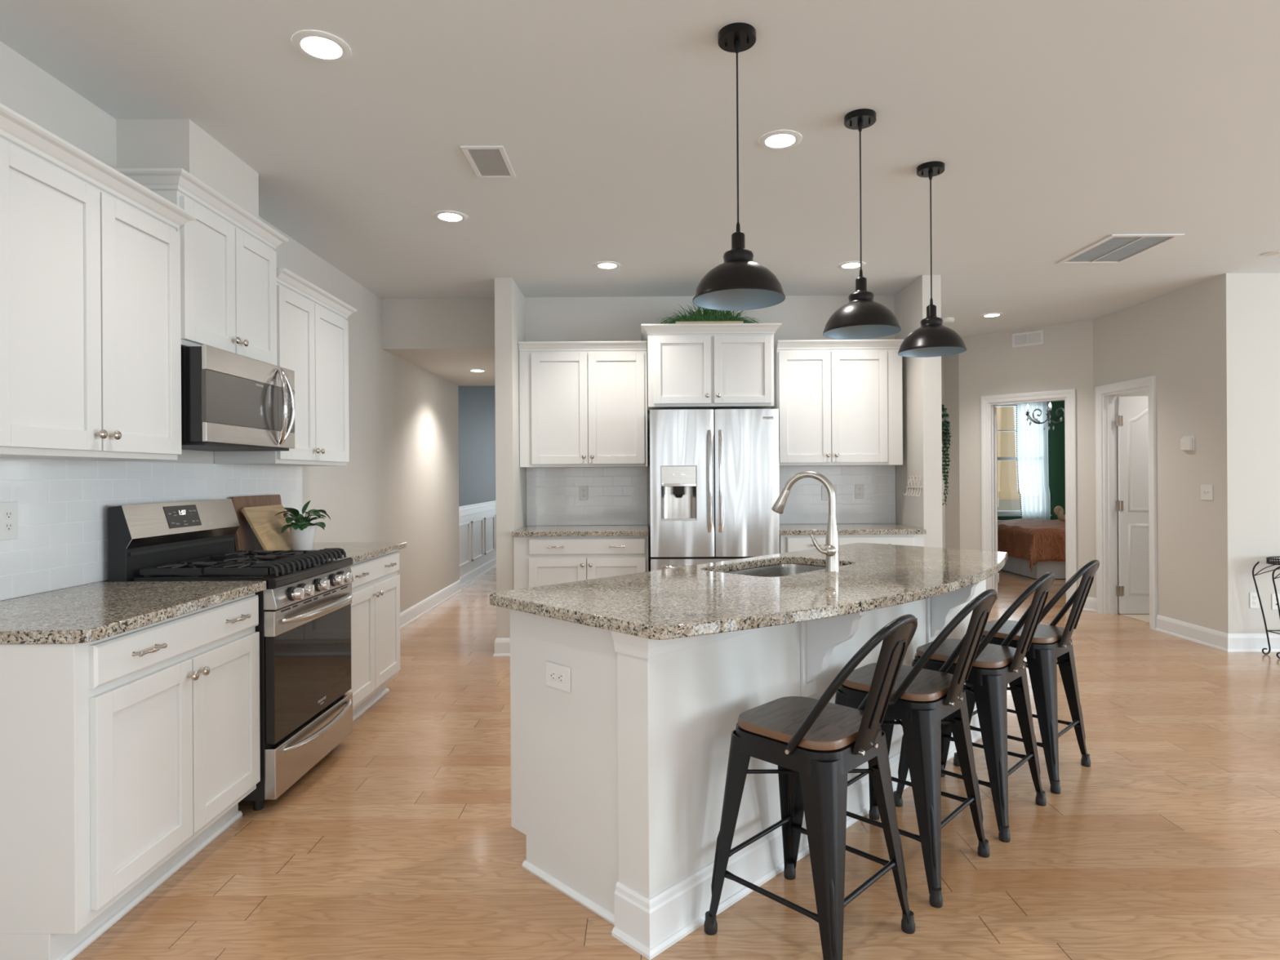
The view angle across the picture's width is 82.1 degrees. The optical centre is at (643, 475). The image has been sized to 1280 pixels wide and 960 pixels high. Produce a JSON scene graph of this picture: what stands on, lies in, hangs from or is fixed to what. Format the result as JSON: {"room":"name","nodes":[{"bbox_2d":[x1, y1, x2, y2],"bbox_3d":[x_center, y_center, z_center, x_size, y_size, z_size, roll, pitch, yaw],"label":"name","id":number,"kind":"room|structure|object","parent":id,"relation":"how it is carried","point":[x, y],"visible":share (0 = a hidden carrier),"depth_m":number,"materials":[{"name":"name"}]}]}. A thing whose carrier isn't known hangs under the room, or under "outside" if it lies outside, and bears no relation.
{"room":"kitchen","nodes":[
{"label":"kitchen","id":0,"kind":"room"},
{"bbox_2d":[0,40,459,613],"bbox_3d":[-2.170,-0.059,2.190,0.120,2.745,12.380,0,0,0],"label":"wall","id":1,"kind":"structure","parent":0,"point":[399,482],"depth_m":5.73,"materials":[{"name":"white paint"}]},
{"bbox_2d":[0,102,196,460],"bbox_3d":[-1.933,-0.540,2.437,0.357,0.960,0.914,0,0,0],"label":"upper cabinet","id":2,"kind":"object","parent":1,"relation":"attached to","point":[91,328],"visible":1,"depth_m":2.35,"materials":[{"name":"white paint"}]},
{"bbox_2d":[0,457,302,600],"bbox_3d":[-2.104,0.174,3.210,0.008,0.466,2.620,0,0,0],"label":"backsplash","id":3,"kind":"structure","parent":1,"relation":"attached to","point":[61,542],"depth_m":2.74,"materials":[{"name":"white tile"}]},
{"bbox_2d":[0,501,17,540],"bbox_3d":[-2.096,0.148,2.420,0.008,0.125,0.075,0,0,0],"label":"outlet","id":4,"kind":"object","parent":3,"relation":"attached to","point":[8,510],"visible":1,"depth_m":2.42,"materials":[{"name":"white plastic"}]},
{"bbox_2d":[4,510,13,519],"bbox_3d":[-2.093,0.128,2.420,0.002,0.033,0.033,0,0,0],"label":"receptacle","id":5,"kind":"object","parent":4,"relation":"attached to","point":[8,514],"depth_m":2.42,"materials":[{"name":"grey plastic"}]},
{"bbox_2d":[4,521,13,531],"bbox_3d":[-2.093,0.167,2.420,0.002,0.033,0.033,0,0,0],"label":"receptacle","id":6,"kind":"object","parent":4,"relation":"attached to","point":[8,526],"depth_m":2.42,"materials":[{"name":"grey plastic"}]},
{"bbox_2d":[115,119,258,218],"bbox_3d":[-1.971,-1.276,3.215,0.293,0.315,0.530,0,0,0],"label":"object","id":7,"kind":"object","parent":1,"relation":"attached to","point":[140,143],"visible":0.64,"depth_m":2.95,"materials":[{"name":"white paint"}]},
{"bbox_2d":[113,168,288,365],"bbox_3d":[-1.935,-0.844,3.224,0.357,0.661,0.843,0,0,0],"label":"upper cabinet","id":8,"kind":"object","parent":1,"relation":"attached to","point":[228,258],"visible":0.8,"depth_m":3.13,"materials":[{"name":"white paint"}]},
{"bbox_2d":[181,344,295,451],"bbox_3d":[-1.872,-0.317,3.230,0.450,0.392,0.728,0,0,0],"label":"microwave","id":9,"kind":"object","parent":8,"relation":"attached to","point":[231,402],"visible":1,"depth_m":3.07,"materials":[{"name":"silver metal"}]},
{"bbox_2d":[213,267,356,466],"bbox_3d":[-1.933,-0.540,4.058,0.357,0.960,0.909,0,0,0],"label":"upper cabinet","id":10,"kind":"object","parent":1,"relation":"attached to","point":[313,327],"visible":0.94,"depth_m":3.96,"materials":[{"name":"white paint"}]},
{"bbox_2d":[400,557,496,629],"bbox_3d":[-2.126,1.248,8.735,0.092,0.130,8.530,0,0,0],"label":"baseboard","id":11,"kind":"structure","parent":1,"relation":"attached to","point":[415,611],"depth_m":7.54,"materials":[{"name":"white paint"}]},
{"bbox_2d":[382,297,494,386],"bbox_3d":[-1.600,-1.233,7.160,1.035,0.405,2.440,0,0,0],"label":"ceiling","id":12,"kind":"structure","parent":0,"point":[445,338],"depth_m":5.94,"materials":[{"name":"white paint"}]},
{"bbox_2d":[467,368,487,372],"bbox_3d":[-1.623,-1.026,7.170,0.184,0.008,0.184,0,0,0],"label":"recessed light","id":13,"kind":"object","parent":12,"relation":"in","point":[470,370],"visible":1,"depth_m":7.16,"materials":[{"name":"white"}]},
{"bbox_2d":[457,385,495,506],"bbox_3d":[-2.240,-0.059,10.690,0.120,2.745,4.620,0,0,0],"label":"wall","id":14,"kind":"structure","parent":0,"point":[477,404],"depth_m":9.59,"materials":[{"name":"blue paint"}]},
{"bbox_2d":[458,500,496,577],"bbox_3d":[-2.160,0.786,10.690,0.030,0.855,4.620,0,0,0],"label":"wainscoting","id":15,"kind":"structure","parent":14,"relation":"attached to","point":[477,522],"depth_m":9.51,"materials":[{"name":"white paint"}]},
{"bbox_2d":[494,277,526,638],"bbox_3d":[-1.012,-0.066,6.855,0.126,2.745,3.050,0,0,0],"label":"wall","id":16,"kind":"structure","parent":0,"point":[509,300],"depth_m":5.33,"materials":[{"name":"white paint"}]},
{"bbox_2d":[493,638,510,656],"bbox_3d":[-1.015,1.241,6.804,0.148,0.130,2.992,0,0,0],"label":"baseboard","id":17,"kind":"structure","parent":16,"relation":"attached to","point":[502,646],"depth_m":5.32,"materials":[{"name":"white paint"}]},
{"bbox_2d":[0,0,1279,337],"bbox_3d":[2.491,-1.518,4.900,11.400,0.124,18.200,0,0,0],"label":"ceiling","id":18,"kind":"structure","parent":0,"point":[1058,128],"depth_m":3.09,"materials":[{"name":"white paint"}]},
{"bbox_2d":[291,30,351,62],"bbox_3d":[-1.079,-1.434,2.460,0.184,0.008,0.184,0,0,0],"label":"recessed light","id":19,"kind":"object","parent":18,"relation":"in","point":[316,45],"visible":1,"depth_m":2.45,"materials":[{"name":"white paint"}]},
{"bbox_2d":[432,210,466,222],"bbox_3d":[-1.073,-1.434,4.070,0.184,0.008,0.184,0,0,0],"label":"recessed light","id":20,"kind":"object","parent":18,"relation":"in","point":[450,216],"visible":1,"depth_m":4.06,"materials":[{"name":"white"}]},
{"bbox_2d":[460,145,515,178],"bbox_3d":[-0.706,-1.436,3.368,0.185,0.008,0.335,0,0,0],"label":"ceiling vent","id":21,"kind":"object","parent":18,"relation":"in","point":[486,161],"visible":1,"depth_m":3.35,"materials":[{"name":"white metal"}]},
{"bbox_2d":[594,261,621,269],"bbox_3d":[-0.249,-1.439,5.030,0.184,0.008,0.184,0,0,0],"label":"recessed light","id":22,"kind":"object","parent":18,"relation":"in","point":[603,264],"visible":1,"depth_m":5.02,"materials":[{"name":"white"}]},
{"bbox_2d":[692,22,785,311],"bbox_3d":[0.308,-1.011,2.405,0.301,0.872,0.301,0,0,-20],"label":"pendant lamp","id":23,"kind":"object","parent":18,"relation":"hanging from","point":[740,282],"visible":1,"depth_m":2.38,"materials":[{"name":"black metal"}]},
{"bbox_2d":[731,222,745,248],"bbox_3d":[0.309,-0.783,2.405,0.048,0.097,0.048,0,0,-20],"label":"socket","id":24,"kind":"object","parent":23,"relation":"attached to","point":[738,238],"depth_m":2.39,"materials":[{"name":"black metal"}]},
{"bbox_2d":[758,129,801,150],"bbox_3d":[0.588,-1.444,3.165,0.184,0.008,0.184,0,0,0],"label":"recessed light","id":25,"kind":"object","parent":18,"relation":"in","point":[780,140],"visible":1,"depth_m":3.16,"materials":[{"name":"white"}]},
{"bbox_2d":[837,261,865,269],"bbox_3d":[1.431,-1.450,5.060,0.184,0.008,0.184,0,0,0],"label":"recessed light","id":26,"kind":"object","parent":18,"relation":"in","point":[850,264],"visible":0.93,"depth_m":5.05,"materials":[{"name":"white"}]},
{"bbox_2d":[822,108,901,339],"bbox_3d":[0.875,-1.014,2.961,0.301,0.872,0.301,0,0,-20],"label":"pendant lamp","id":27,"kind":"object","parent":18,"relation":"hanging from","point":[862,317],"visible":1,"depth_m":2.93,"materials":[{"name":"black metal"}]},
{"bbox_2d":[855,268,866,290],"bbox_3d":[0.876,-0.787,2.961,0.048,0.097,0.048,0,0,-20],"label":"socket","id":28,"kind":"object","parent":27,"relation":"attached to","point":[860,282],"depth_m":2.94,"materials":[{"name":"black metal"}]},
{"bbox_2d":[897,160,966,357],"bbox_3d":[1.351,-1.017,3.452,0.301,0.872,0.301,0,0,-20],"label":"pendant lamp","id":29,"kind":"object","parent":18,"relation":"hanging from","point":[932,339],"visible":1,"depth_m":3.41,"materials":[{"name":"black metal"}]},
{"bbox_2d":[926,297,936,316],"bbox_3d":[1.352,-0.790,3.452,0.048,0.097,0.048,0,0,-20],"label":"socket","id":30,"kind":"object","parent":29,"relation":"attached to","point":[931,308],"depth_m":3.44,"materials":[{"name":"black metal"}]},
{"bbox_2d":[942,317,954,323],"bbox_3d":[2.821,-1.443,6.830,0.130,0.038,0.130,0,0,0],"label":"smoke detector","id":31,"kind":"object","parent":18,"relation":"attached to","point":[945,320],"visible":0.84,"depth_m":6.78,"materials":[{"name":"white plastic"}]},
{"bbox_2d":[980,312,1003,317],"bbox_3d":[3.167,-1.460,6.680,0.184,0.008,0.184,0,0,0],"label":"recessed light","id":32,"kind":"object","parent":18,"relation":"in","point":[992,314],"visible":1,"depth_m":6.67,"materials":[{"name":"white"}]},
{"bbox_2d":[1056,233,1184,263],"bbox_3d":[3.051,-1.459,4.740,0.440,0.008,0.600,0,0,0],"label":"ceiling vent","id":33,"kind":"object","parent":18,"relation":"in","point":[1113,248],"visible":1,"depth_m":4.71,"materials":[{"name":"white metal"}]},
{"bbox_2d":[71,566,1279,959],"bbox_3d":[2.508,1.342,4.900,11.400,0.126,18.200,0,0,0],"label":"floor","id":34,"kind":"structure","parent":0,"point":[401,842],"depth_m":2.54,"materials":[{"name":"brown wood"}]},
{"bbox_2d":[0,593,260,959],"bbox_3d":[-1.771,0.877,2.380,0.664,0.868,0.900,0,0,0],"label":"base cabinet","id":35,"kind":"object","parent":34,"relation":"on","point":[123,756],"visible":0.99,"depth_m":2.06,"materials":[{"name":"white paint"}]},
{"bbox_2d":[0,580,266,644],"bbox_3d":[-1.778,0.423,2.376,0.648,0.035,0.915,0,0,0],"label":"countertop","id":36,"kind":"structure","parent":35,"relation":"on","point":[97,611],"depth_m":2.27,"materials":[{"name":"stone"}]},
{"bbox_2d":[107,498,353,810],"bbox_3d":[-1.712,0.711,3.217,0.718,1.200,0.755,0,0,0],"label":"gas range","id":37,"kind":"object","parent":34,"relation":"on","point":[304,627],"visible":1,"depth_m":3.05,"materials":[{"name":"silver metal"}]},
{"bbox_2d":[133,555,352,588],"bbox_3d":[-1.698,0.415,3.217,0.550,0.046,0.755,0,0,0],"label":"cooktop","id":38,"kind":"object","parent":37,"relation":"in","point":[291,577],"depth_m":2.95,"materials":[{"name":"black metal"}]},
{"bbox_2d":[346,550,399,721],"bbox_3d":[-1.771,0.877,4.033,0.664,0.868,0.860,0,0,0],"label":"base cabinet","id":39,"kind":"object","parent":34,"relation":"on","point":[375,585],"visible":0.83,"depth_m":4.04,"materials":[{"name":"white paint"}]},
{"bbox_2d":[313,542,406,563],"bbox_3d":[-1.778,0.423,4.056,0.648,0.035,0.905,0,0,0],"label":"countertop","id":40,"kind":"structure","parent":39,"relation":"on","point":[357,551],"depth_m":4.18,"materials":[{"name":"stone"}]},
{"bbox_2d":[229,494,281,551],"bbox_3d":[-2.053,0.256,3.928,0.057,0.301,0.485,0,0,0],"label":"cutting board","id":41,"kind":"object","parent":40,"relation":"on","point":[246,540],"visible":0.42,"depth_m":3.78,"materials":[{"name":"brown wood"}]},
{"bbox_2d":[240,504,293,550],"bbox_3d":[-1.958,0.282,3.900,0.148,0.246,0.400,0,0,0],"label":"cutting board","id":42,"kind":"object","parent":40,"relation":"on","point":[267,526],"visible":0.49,"depth_m":3.83,"materials":[{"name":"brown wood"}]},
{"bbox_2d":[275,500,330,550],"bbox_3d":[-1.822,0.269,3.925,0.272,0.273,0.254,0,0,-20],"label":"potted plant","id":43,"kind":"object","parent":40,"relation":"on","point":[302,531],"visible":0.92,"depth_m":3.89,"materials":[{"name":"green plant"}]},
{"bbox_2d":[513,535,648,590],"bbox_3d":[-0.452,0.869,5.584,0.975,0.868,0.656,0,0,0],"label":"base cabinet","id":44,"kind":"object","parent":34,"relation":"on","point":[538,561],"visible":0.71,"depth_m":5.29,"materials":[{"name":"white paint"}]},
{"bbox_2d":[511,524,648,536],"bbox_3d":[-0.456,0.415,5.595,0.982,0.035,0.645,0,0,0],"label":"countertop","id":45,"kind":"structure","parent":44,"relation":"on","point":[591,530],"depth_m":5.31,"materials":[{"name":"stone"}]},
{"bbox_2d":[649,408,779,571],"bbox_3d":[0.500,0.405,5.490,0.905,1.745,0.810,0,0,0],"label":"refrigerator","id":46,"kind":"object","parent":34,"relation":"on","point":[714,475],"visible":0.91,"depth_m":5.15,"materials":[{"name":"silver metal"}]},
{"bbox_2d":[510,579,986,959],"bbox_3d":[0.703,0.862,3.032,2.474,0.868,0.907,0,0,-45],"label":"kitchen island","id":47,"kind":"object","parent":34,"relation":"on","point":[618,780],"visible":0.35,"depth_m":2.23,"materials":[{"name":"white paint"}]},
{"bbox_2d":[545,661,570,693],"bbox_3d":[-0.272,0.634,2.318,0.008,0.078,0.122,0,0,-45],"label":"outlet","id":48,"kind":"object","parent":47,"relation":"attached to","point":[557,676],"visible":1,"depth_m":2.31,"materials":[{"name":"white plastic"}]},
{"bbox_2d":[549,670,556,680],"bbox_3d":[-0.287,0.634,2.330,0.002,0.033,0.033,0,0,-45],"label":"receptacle","id":49,"kind":"object","parent":48,"relation":"attached to","point":[553,673],"depth_m":2.33,"materials":[{"name":"grey plastic"}]},
{"bbox_2d":[557,672,564,683],"bbox_3d":[-0.260,0.634,2.303,0.002,0.033,0.033,0,0,-45],"label":"receptacle","id":50,"kind":"object","parent":48,"relation":"attached to","point":[560,675],"depth_m":2.30,"materials":[{"name":"grey plastic"}]},
{"bbox_2d":[489,542,1007,639],"bbox_3d":[0.727,0.408,3.015,2.536,0.035,1.038,0,0,-45],"label":"island countertop","id":51,"kind":"structure","parent":47,"relation":"on","point":[700,599],"depth_m":2.50,"materials":[{"name":"stone"}]},
{"bbox_2d":[724,563,825,577],"bbox_3d":[0.597,0.529,3.209,0.714,0.203,0.424,0,0,-45],"label":"sink","id":52,"kind":"object","parent":51,"relation":"in","point":[784,569],"visible":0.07,"depth_m":3.50,"materials":[{"name":"silver metal"}]},
{"bbox_2d":[771,471,839,571],"bbox_3d":[0.668,0.185,3.061,0.285,0.412,0.086,0,0,27],"label":"faucet","id":53,"kind":"object","parent":51,"relation":"on","point":[831,549],"visible":1,"depth_m":3.01,"materials":[{"name":"silver metal"}]},
{"bbox_2d":[703,613,917,959],"bbox_3d":[0.500,0.828,2.064,0.436,0.938,0.522,0,0,-45],"label":"bar stool","id":54,"kind":"object","parent":34,"relation":"on","point":[814,744],"visible":1,"depth_m":1.96,"materials":[{"name":"black metal"}]},
{"bbox_2d":[779,533,924,553],"bbox_3d":[1.510,0.857,5.584,1.040,0.868,0.656,0,0,0],"label":"base cabinet","id":55,"kind":"object","parent":34,"relation":"on","point":[788,543],"visible":0.17,"depth_m":5.29,"materials":[{"name":"white paint"}]},
{"bbox_2d":[779,523,926,534],"bbox_3d":[1.502,0.403,5.595,1.055,0.035,0.645,0,0,0],"label":"countertop","id":56,"kind":"structure","parent":55,"relation":"on","point":[860,528],"depth_m":5.29,"materials":[{"name":"stone"}]},
{"bbox_2d":[835,588,997,907],"bbox_3d":[0.905,0.825,2.470,0.522,0.938,0.436,0,0,44],"label":"bar stool","id":57,"kind":"object","parent":34,"relation":"on","point":[920,698],"visible":0.71,"depth_m":2.31,"materials":[{"name":"black metal"}]},
{"bbox_2d":[893,572,1055,842],"bbox_3d":[1.307,0.823,2.857,0.436,0.938,0.522,0,0,-45],"label":"bar stool","id":58,"kind":"object","parent":34,"relation":"on","point":[994,666],"visible":0.78,"depth_m":2.70,"materials":[{"name":"black metal"}]},
{"bbox_2d":[953,560,1099,794],"bbox_3d":[1.712,0.820,3.244,0.436,0.938,0.522,0,0,-43],"label":"bar stool","id":59,"kind":"object","parent":34,"relation":"on","point":[1051,642],"visible":0.75,"depth_m":3.08,"materials":[{"name":"black metal"}]},
{"bbox_2d":[1001,555,1066,578],"bbox_3d":[5.767,0.972,10.027,1.914,0.565,2.046,0,0,0],"label":"bed","id":60,"kind":"object","parent":34,"relation":"on","point":[1013,564],"visible":0.2,"depth_m":9.04,"materials":[{"name":"white fabric"}]},
{"bbox_2d":[997,518,1065,571],"bbox_3d":[5.674,0.891,9.914,2.067,0.511,2.174,0,0,0],"label":"bedspread","id":61,"kind":"object","parent":60,"relation":"on","point":[1032,540],"visible":0.47,"depth_m":9.20,"materials":[{"name":"brown fabric"}]},
{"bbox_2d":[1053,506,1065,521],"bbox_3d":[5.954,0.531,10.350,0.342,0.223,0.100,0,0,0],"label":"throw pillow","id":62,"kind":"object","parent":61,"relation":"on","point":[1059,511],"visible":0.64,"depth_m":10.32,"materials":[{"name":"beige fabric"}]},
{"bbox_2d":[1252,555,1279,658],"bbox_3d":[4.606,0.925,5.170,0.501,0.694,0.242,0,0,0],"label":"plant stand","id":63,"kind":"object","parent":34,"relation":"on","point":[1268,559],"visible":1,"depth_m":5.23,"materials":[{"name":"black metal"}]},
{"bbox_2d":[1266,555,1279,564],"bbox_3d":[4.604,0.599,5.170,0.398,0.043,0.242,0,0,0],"label":"tray","id":64,"kind":"object","parent":63,"relation":"on","point":[1268,559],"depth_m":5.17,"materials":[{"name":"black metal"}]},
{"bbox_2d":[524,295,894,571],"bbox_3d":[0.540,-0.076,5.980,2.979,2.745,0.120,0,0,0],"label":"wall","id":65,"kind":"structure","parent":0,"point":[801,317],"depth_m":5.92,"materials":[{"name":"white paint"}]},
{"bbox_2d":[517,341,647,467],"bbox_3d":[-0.461,-0.544,5.732,0.975,0.949,0.372,0,0,0],"label":"upper cabinet","id":66,"kind":"object","parent":65,"relation":"attached to","point":[583,404],"visible":1,"depth_m":5.59,"materials":[{"name":"white paint"}]},
{"bbox_2d":[526,466,647,525],"bbox_3d":[-0.458,0.164,5.915,0.972,0.466,0.008,0,0,0],"label":"backsplash","id":67,"kind":"structure","parent":65,"relation":"attached to","point":[617,495],"depth_m":5.91,"materials":[{"name":"white tile"}]},
{"bbox_2d":[578,485,587,500],"bbox_3d":[-0.484,0.138,5.907,0.070,0.115,0.008,0,0,0],"label":"outlet","id":68,"kind":"object","parent":67,"relation":"attached to","point":[583,489],"visible":1,"depth_m":5.91,"materials":[{"name":"white plastic"}]},
{"bbox_2d":[640,323,782,413],"bbox_3d":[0.487,-0.798,5.592,1.010,0.591,0.652,0,0,0],"label":"upper cabinet","id":69,"kind":"object","parent":65,"relation":"attached to","point":[691,366],"visible":0.98,"depth_m":5.31,"materials":[{"name":"white paint"}]},
{"bbox_2d":[657,303,759,324],"bbox_3d":[0.494,-1.201,5.540,0.835,0.303,0.338,0,0,0],"label":"grass planter","id":70,"kind":"object","parent":69,"relation":"on","point":[695,317],"visible":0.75,"depth_m":5.52,"materials":[{"name":"green plant"}]},
{"bbox_2d":[769,339,903,466],"bbox_3d":[1.496,-0.556,5.732,0.955,0.949,0.372,0,0,0],"label":"upper cabinet","id":71,"kind":"object","parent":65,"relation":"attached to","point":[839,402],"visible":0.98,"depth_m":5.59,"materials":[{"name":"white paint"}]},
{"bbox_2d":[778,465,895,524],"bbox_3d":[1.501,0.152,5.915,1.050,0.466,0.008,0,0,0],"label":"backsplash","id":72,"kind":"structure","parent":65,"relation":"attached to","point":[804,504],"depth_m":5.91,"materials":[{"name":"white tile"}]},
{"bbox_2d":[821,485,836,500],"bbox_3d":[1.491,0.136,5.908,0.120,0.120,0.006,0,0,0],"label":"outlet","id":73,"kind":"object","parent":72,"relation":"attached to","point":[824,496],"visible":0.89,"depth_m":5.91,"materials":[{"name":"white plastic"}]},
{"bbox_2d":[854,484,863,498],"bbox_3d":[1.736,0.124,5.907,0.070,0.115,0.008,0,0,0],"label":"outlet","id":74,"kind":"object","parent":72,"relation":"attached to","point":[859,487],"visible":1,"depth_m":5.91,"materials":[{"name":"white plastic"}]},
{"bbox_2d":[894,275,942,547],"bbox_3d":[2.097,-0.085,6.790,0.135,2.745,2.920,0,0,0],"label":"wall","id":75,"kind":"structure","parent":0,"point":[921,376],"depth_m":5.37,"materials":[{"name":"white paint"}]},
{"bbox_2d":[902,475,922,496],"bbox_3d":[2.007,0.074,5.500,0.044,0.149,0.300,0,0,0],"label":"hook rack","id":76,"kind":"object","parent":75,"relation":"attached to","point":[911,481],"visible":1,"depth_m":5.49,"materials":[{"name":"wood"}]},
{"bbox_2d":[941,355,945,547],"bbox_3d":[2.757,-0.089,8.230,1.186,2.745,0.120,0,0,0],"label":"wall","id":77,"kind":"structure","parent":0,"point":[942,357],"depth_m":8.17,"materials":[{"name":"white paint"}]},
{"bbox_2d":[944,353,959,549],"bbox_3d":[3.411,-0.093,9.697,0.120,2.745,3.806,0,0,0],"label":"wall","id":78,"kind":"structure","parent":0,"point":[952,507],"depth_m":7.96,"materials":[{"name":"white paint"}]},
{"bbox_2d":[941,404,951,505],"bbox_3d":[2.269,-0.156,5.621,0.176,0.779,0.171,0,0,-44],"label":"vine","id":79,"kind":"object","parent":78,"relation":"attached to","point":[945,438],"visible":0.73,"depth_m":5.58,"materials":[{"name":"green plant"}]},
{"bbox_2d":[958,320,1094,597],"bbox_3d":[3.833,-0.096,7.393,1.250,2.745,0.115,0,0,45],"label":"wall","id":80,"kind":"structure","parent":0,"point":[989,365],"depth_m":7.30,"materials":[{"name":"white paint"}]},
{"bbox_2d":[995,406,999,597],"bbox_3d":[3.811,0.272,7.953,0.051,1.990,0.720,0,0,26],"label":"door","id":81,"kind":"structure","parent":80,"relation":"in","point":[996,423],"depth_m":7.65,"materials":[{"name":"white paint"}]},
{"bbox_2d":[1012,329,1043,347],"bbox_3d":[3.821,-1.363,7.310,0.288,0.140,0.008,0,0,45],"label":"wall vent","id":82,"kind":"object","parent":80,"relation":"attached to","point":[1036,337],"visible":1,"depth_m":7.31,"materials":[{"name":"white metal"}]},
{"bbox_2d":[980,388,1076,608],"bbox_3d":[3.855,0.224,7.354,0.874,2.105,0.141,0,0,45],"label":"door frame","id":83,"kind":"structure","parent":80,"relation":"attached to","point":[988,403],"depth_m":7.31,"materials":[{"name":"white paint"}]},
{"bbox_2d":[1082,596,1096,612],"bbox_3d":[4.197,1.209,6.933,0.052,0.130,0.193,0,0,-33],"label":"baseboard","id":84,"kind":"structure","parent":80,"relation":"attached to","point":[1090,605],"depth_m":6.92,"materials":[{"name":"white paint"}]},
{"bbox_2d":[997,400,1065,519],"bbox_3d":[5.449,-0.106,11.660,4.300,2.745,0.120,0,0,0],"label":"wall","id":85,"kind":"structure","parent":0,"point":[1057,439],"depth_m":11.60,"materials":[{"name":"green paint"}]},
{"bbox_2d":[995,404,1052,516],"bbox_3d":[5.928,-0.261,11.620,0.980,1.790,0.120,0,0,0],"label":"window","id":86,"kind":"structure","parent":85,"relation":"in","point":[999,513],"depth_m":11.64,"materials":[{"name":"white paint"}]},
{"bbox_2d":[1015,401,1052,519],"bbox_3d":[6.110,-0.062,11.500,0.558,2.450,0.060,0,0,0],"label":"curtain","id":87,"kind":"object","parent":86,"relation":"hanging from","point":[1032,441],"visible":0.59,"depth_m":11.50,"materials":[{"name":"white fabric"}]},
{"bbox_2d":[1025,401,1064,430],"bbox_3d":[5.294,-1.037,9.600,0.629,0.880,0.572,0,0,0],"label":"chandelier","id":88,"kind":"object","parent":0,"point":[1048,406],"visible":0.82,"depth_m":9.58,"materials":[{"name":"silver metal"}]},
{"bbox_2d":[1116,390,1147,596],"bbox_3d":[6.174,-0.110,7.000,3.650,2.745,0.100,0,0,0],"label":"wall","id":89,"kind":"structure","parent":0,"point":[1143,393],"depth_m":6.95,"materials":[{"name":"white paint"}]},
{"bbox_2d":[1093,273,1244,633],"bbox_3d":[4.292,-0.099,6.120,0.115,2.745,1.580,0,0,0],"label":"wall","id":90,"kind":"structure","parent":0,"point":[1189,338],"depth_m":5.65,"materials":[{"name":"white paint"}]},
{"bbox_2d":[1095,375,1157,630],"bbox_3d":[4.281,0.221,6.455,0.141,2.105,0.780,0,0,0],"label":"door frame","id":91,"kind":"structure","parent":90,"relation":"attached to","point":[1105,395],"depth_m":6.75,"materials":[{"name":"white paint"}]},
{"bbox_2d":[1115,396,1149,613],"bbox_3d":[4.641,0.267,6.726,0.638,1.990,0.057,0,0,2],"label":"door","id":92,"kind":"structure","parent":90,"relation":"in","point":[1131,419],"depth_m":6.72,"materials":[{"name":"white paint"}]},
{"bbox_2d":[1180,435,1195,450],"bbox_3d":[4.217,-0.253,5.700,0.032,0.115,0.120,0,0,0],"label":"thermostat","id":93,"kind":"object","parent":90,"relation":"attached to","point":[1187,442],"visible":1,"depth_m":5.68,"materials":[{"name":"white plastic"}]},
{"bbox_2d":[1200,484,1213,500],"bbox_3d":[4.228,0.124,5.520,0.014,0.115,0.115,0,0,0],"label":"light switch","id":94,"kind":"object","parent":90,"relation":"attached to","point":[1206,491],"visible":1,"depth_m":5.51,"materials":[{"name":"white plastic"}]},
{"bbox_2d":[1241,272,1279,633],"bbox_3d":[6.174,-0.110,5.388,3.650,2.745,0.115,0,0,0],"label":"wall","id":95,"kind":"structure","parent":0,"point":[1260,292],"depth_m":5.33,"materials":[{"name":"white paint"}]},
{"bbox_2d":[1155,614,1279,652],"bbox_3d":[6.114,1.198,5.685,3.787,0.130,0.754,0,0,0],"label":"baseboard","id":96,"kind":"structure","parent":95,"relation":"attached to","point":[1228,642],"depth_m":5.40,"materials":[{"name":"white paint"}]},
{"bbox_2d":[1249,591,1259,608],"bbox_3d":[4.431,0.901,5.325,0.070,0.115,0.008,0,0,0],"label":"outlet","id":97,"kind":"object","parent":95,"relation":"attached to","point":[1254,600],"visible":0.98,"depth_m":5.32,"materials":[{"name":"white plastic"}]},
{"bbox_2d":[1271,593,1279,609],"bbox_3d":[4.591,0.912,5.324,0.070,0.115,0.012,0,0,0],"label":"outlet","id":98,"kind":"object","parent":95,"relation":"attached to","point":[1274,606],"visible":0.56,"depth_m":5.32,"materials":[{"name":"white plastic"}]},
{"label":"outside","id":99,"kind":"structure","parent":0,"visible":0},
{"bbox_3d":[5.009,1.479,35.900,70.000,0.180,48.200,0,0,0],"label":"floor","id":100,"kind":"structure","parent":99,"visible":0},
{"bbox_2d":[996,406,1021,511],"bbox_3d":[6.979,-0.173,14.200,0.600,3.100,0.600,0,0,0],"label":"neighboring house","id":101,"kind":"structure","parent":100,"relation":"on","point":[1009,499],"depth_m":14.05,"materials":[{"name":"beige paint"}]},
{"bbox_2d":[1013,406,1019,491],"bbox_3d":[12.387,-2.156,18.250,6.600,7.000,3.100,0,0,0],"label":"porch column","id":102,"kind":"object","parent":100,"relation":"on","point":[1014,407],"visible":0.02,"depth_m":18.57,"materials":[{"name":"white"}]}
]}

